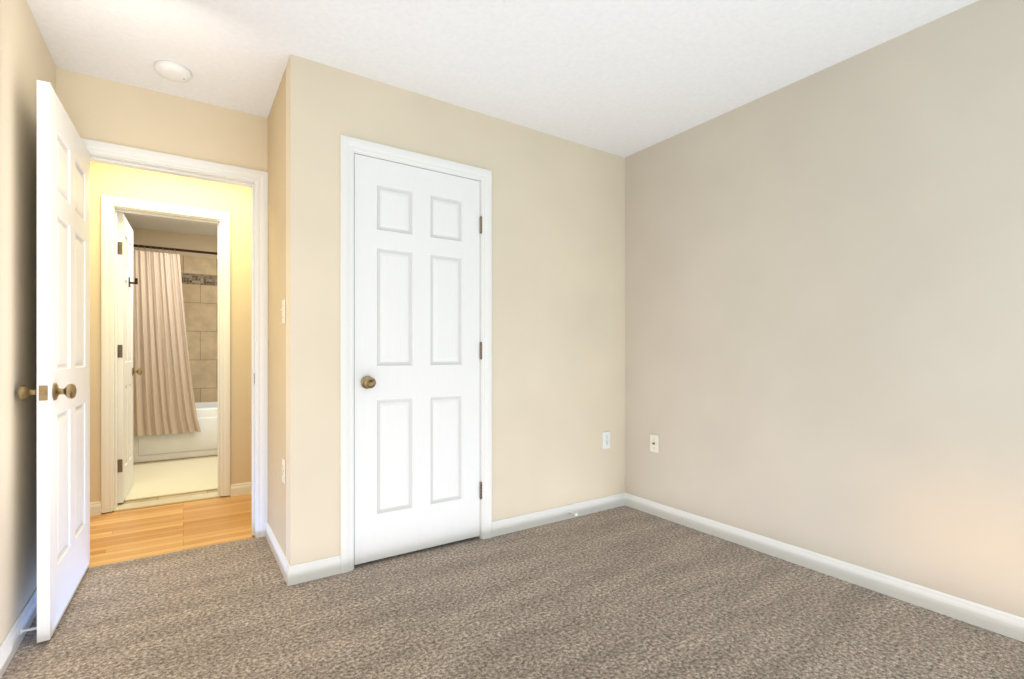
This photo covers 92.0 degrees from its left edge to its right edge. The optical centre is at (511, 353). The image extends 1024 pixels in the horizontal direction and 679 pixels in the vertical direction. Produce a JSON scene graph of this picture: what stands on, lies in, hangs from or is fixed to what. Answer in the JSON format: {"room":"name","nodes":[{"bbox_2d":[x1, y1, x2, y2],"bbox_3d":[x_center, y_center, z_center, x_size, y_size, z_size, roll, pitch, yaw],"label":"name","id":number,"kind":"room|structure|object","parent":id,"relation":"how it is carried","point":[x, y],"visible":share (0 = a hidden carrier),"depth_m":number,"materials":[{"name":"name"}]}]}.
{"room":"empty bedroom","nodes":[
{"label":"empty bedroom","id":0,"kind":"room"},
{"bbox_2d":[0,0,55,644],"bbox_3d":[-1.167,-0.160,0.726,0.120,2.440,4.140,0,0,-34],"label":"wall","id":1,"kind":"structure","parent":0,"point":[26,62],"depth_m":1.84,"materials":[{"name":"beige paint"}]},
{"bbox_2d":[0,588,36,678],"bbox_3d":[-1.111,1.018,0.762,0.014,0.085,3.900,0,0,-34],"label":"baseboard","id":2,"kind":"structure","parent":1,"relation":"attached to","point":[10,644],"depth_m":1.78,"materials":[{"name":"white wood"}]},
{"bbox_2d":[20,627,36,634],"bbox_3d":[-1.766,1.015,1.828,0.072,0.026,0.026,0,0,-34],"label":"door stop","id":3,"kind":"object","parent":2,"relation":"attached to","point":[22,630],"depth_m":1.81,"materials":[{"name":"white metal"}]},
{"bbox_2d":[56,67,267,171],"bbox_3d":[-0.934,-0.160,3.294,3.110,2.440,0.120,0,0,-34],"label":"wall","id":4,"kind":"structure","parent":0,"point":[105,110],"depth_m":2.61,"materials":[{"name":"beige paint"}]},
{"bbox_2d":[17,80,89,642],"bbox_3d":[-1.902,0.027,2.117,0.159,2.030,0.779,0,0,-32],"label":"entry door","id":5,"kind":"structure","parent":4,"relation":"in","point":[61,392],"depth_m":1.95,"materials":[{"name":"white wood"}]},
{"bbox_2d":[81,138,267,537],"bbox_3d":[-1.837,0.001,2.694,0.904,2.119,0.154,0,0,-34],"label":"door frame","id":6,"kind":"structure","parent":4,"relation":"attached to","point":[260,178],"depth_m":2.86,"materials":[{"name":"white wood"}]},
{"bbox_2d":[117,455,217,504],"bbox_3d":[-2.893,1.090,4.825,1.760,0.060,2.560,0,0,-34],"label":"floor","id":7,"kind":"structure","parent":0,"point":[164,497],"depth_m":3.78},
{"bbox_2d":[114,492,219,511],"bbox_3d":[-2.464,1.061,3.562,0.616,0.014,0.140,0,0,-34],"label":"threshold","id":8,"kind":"object","parent":7,"relation":"on","point":[159,502],"depth_m":3.53,"materials":[{"name":"beige wood"}]},
{"bbox_2d":[124,457,217,501],"bbox_3d":[-2.872,1.053,4.293,0.860,0.014,1.350,0,0,-34],"label":"bath mat","id":9,"kind":"object","parent":7,"relation":"on","point":[155,480],"visible":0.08,"depth_m":4.15,"materials":[{"name":"beige fabric"}]},
{"bbox_2d":[133,402,217,462],"bbox_3d":[-3.313,0.810,5.456,1.488,0.500,0.772,0,0,-34],"label":"bathtub","id":10,"kind":"object","parent":7,"relation":"on","point":[202,443],"visible":0.17,"depth_m":5.01,"materials":[{"name":"white ceramic"}]},
{"bbox_2d":[90,161,250,501],"bbox_3d":[-1.980,-0.160,3.883,4.200,2.440,0.120,0,0,-34],"label":"wall","id":11,"kind":"structure","parent":0,"point":[136,184],"depth_m":3.63,"materials":[{"name":"yellow paint"}]},
{"bbox_2d":[90,501,100,515],"bbox_3d":[-3.215,1.026,2.982,1.143,0.085,0.014,0,0,-34],"label":"baseboard","id":12,"kind":"structure","parent":11,"relation":"attached to","point":[95,507],"depth_m":3.28,"materials":[{"name":"white wood"}]},
{"bbox_2d":[117,212,141,502],"bbox_3d":[-2.900,0.027,3.713,0.159,2.030,0.627,0,0,-32],"label":"door","id":13,"kind":"structure","parent":11,"relation":"in","point":[126,371],"depth_m":3.53,"materials":[{"name":"white wood"}]},
{"bbox_2d":[101,195,229,512],"bbox_3d":[-2.464,0.001,3.562,0.752,2.119,0.154,0,0,-34],"label":"door frame","id":14,"kind":"structure","parent":11,"relation":"attached to","point":[108,203],"depth_m":3.38,"materials":[{"name":"white wood"}]},
{"bbox_2d":[230,482,250,495],"bbox_3d":[-1.153,1.026,4.352,2.305,0.085,0.014,0,0,-34],"label":"baseboard","id":15,"kind":"structure","parent":11,"relation":"attached to","point":[235,490],"depth_m":3.75,"materials":[{"name":"white wood"}]},
{"bbox_2d":[88,494,254,567],"bbox_3d":[-1.671,1.094,3.418,4.200,0.052,1.136,0,0,-34],"label":"floor","id":16,"kind":"structure","parent":0,"point":[121,536],"depth_m":3.03,"materials":[{"name":"brown wood"}]},
{"bbox_2d":[131,227,217,258],"bbox_3d":[-3.577,-0.160,5.836,1.500,2.440,0.120,0,0,-34],"label":"wall","id":17,"kind":"structure","parent":0,"point":[158,238],"depth_m":5.61,"materials":[{"name":"beige paint"}]},
{"bbox_2d":[180,255,217,402],"bbox_3d":[-3.531,-0.030,5.784,1.519,2.180,0.016,0,0,-34],"label":"tiled wall","id":18,"kind":"structure","parent":17,"relation":"attached to","point":[199,276],"depth_m":5.72,"materials":[{"name":"tile"}]},
{"bbox_2d":[133,244,217,254],"bbox_3d":[-3.087,-1.040,5.116,1.493,0.052,0.052,0,0,-34],"label":"curtain rod","id":19,"kind":"object","parent":18,"relation":"attached to","point":[176,249],"visible":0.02,"depth_m":4.93,"materials":[{"name":"brown metal"}]},
{"bbox_2d":[133,244,200,436],"bbox_3d":[-3.426,-0.134,4.868,0.620,1.847,0.085,0,0,-34],"label":"shower curtain","id":20,"kind":"object","parent":19,"relation":"hanging from","point":[163,399],"visible":0.75,"depth_m":4.86,"materials":[{"name":"beige fabric"}]},
{"bbox_2d":[268,68,285,555],"bbox_3d":[-1.214,-0.160,2.663,0.136,2.440,0.620,0,0,-34],"label":"wall","id":21,"kind":"structure","parent":0,"point":[276,298],"depth_m":2.59,"materials":[{"name":"beige paint"}]},
{"bbox_2d":[265,522,295,585],"bbox_3d":[-1.220,1.018,2.568,0.014,0.085,0.737,0,0,-34],"label":"baseboard","id":22,"kind":"structure","parent":21,"relation":"attached to","point":[288,572],"depth_m":2.43,"materials":[{"name":"white wood"}]},
{"bbox_2d":[282,458,285,483],"bbox_3d":[-1.112,0.570,2.407,0.009,0.115,0.070,0,0,-34],"label":"outlet","id":23,"kind":"object","parent":21,"relation":"attached to","point":[283,471],"visible":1,"depth_m":2.39,"materials":[{"name":"beige plastic"}]},
{"bbox_2d":[286,54,624,565],"bbox_3d":[-0.146,-0.160,2.929,2.176,2.440,0.120,0,0,-34],"label":"wall","id":24,"kind":"structure","parent":0,"point":[558,306],"depth_m":2.94,"materials":[{"name":"beige paint"}]},
{"bbox_2d":[340,135,491,572],"bbox_3d":[-0.496,0.001,2.661,0.853,2.119,0.179,0,0,-34],"label":"closet door","id":25,"kind":"structure","parent":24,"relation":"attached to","point":[354,152],"depth_m":2.61,"materials":[{"name":"white wood"}]},
{"bbox_2d":[492,493,623,536],"bbox_3d":[0.324,1.018,3.160,1.064,0.085,0.014,0,0,-34],"label":"baseboard","id":26,"kind":"structure","parent":24,"relation":"attached to","point":[517,523],"depth_m":3.11,"materials":[{"name":"white wood"}]},
{"bbox_2d":[602,431,609,448],"bbox_3d":[0.645,0.590,3.376,0.070,0.115,0.009,0,0,-34],"label":"outlet","id":27,"kind":"object","parent":24,"relation":"attached to","point":[605,440],"visible":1,"depth_m":3.37,"materials":[{"name":"white plastic"}]},
{"bbox_2d":[26,0,978,236],"bbox_3d":[-1.196,-1.430,2.855,4.607,0.100,7.720,0,0,-34],"label":"ceiling","id":28,"kind":"structure","parent":0,"point":[624,78],"depth_m":2.24,"materials":[{"name":"white paint"}]},
{"bbox_2d":[154,60,191,82],"bbox_3d":[-1.641,-1.361,2.397,0.149,0.037,0.149,0,0,-34],"label":"smoke detector","id":29,"kind":"object","parent":28,"relation":"attached to","point":[172,71],"visible":1,"depth_m":2.37,"materials":[{"name":"white plastic"}]},
{"bbox_2d":[1,505,1023,678],"bbox_3d":[0.205,1.090,1.567,3.337,0.060,4.024,0,0,-34],"label":"floor","id":30,"kind":"structure","parent":0,"point":[624,592],"depth_m":1.97,"materials":[{"name":"brown carpet"}]},
{"bbox_2d":[625,0,1023,617],"bbox_3d":[1.546,-0.160,2.456,0.120,2.440,4.020,0,0,-34],"label":"wall","id":31,"kind":"structure","parent":0,"point":[824,311],"depth_m":2.29,"materials":[{"name":"beige paint"}]},
{"bbox_2d":[650,434,658,452],"bbox_3d":[0.931,0.590,3.254,0.020,0.115,0.070,0,0,-34],"label":"outlet","id":32,"kind":"object","parent":31,"relation":"attached to","point":[654,443],"visible":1,"depth_m":3.25,"materials":[{"name":"beige plastic"}]},
{"bbox_2d":[624,493,1023,641],"bbox_3d":[1.662,1.018,2.161,0.014,0.085,3.160,0,0,-34],"label":"baseboard","id":33,"kind":"structure","parent":31,"relation":"attached to","point":[987,618],"depth_m":2.28,"materials":[{"name":"white wood"}]}
]}

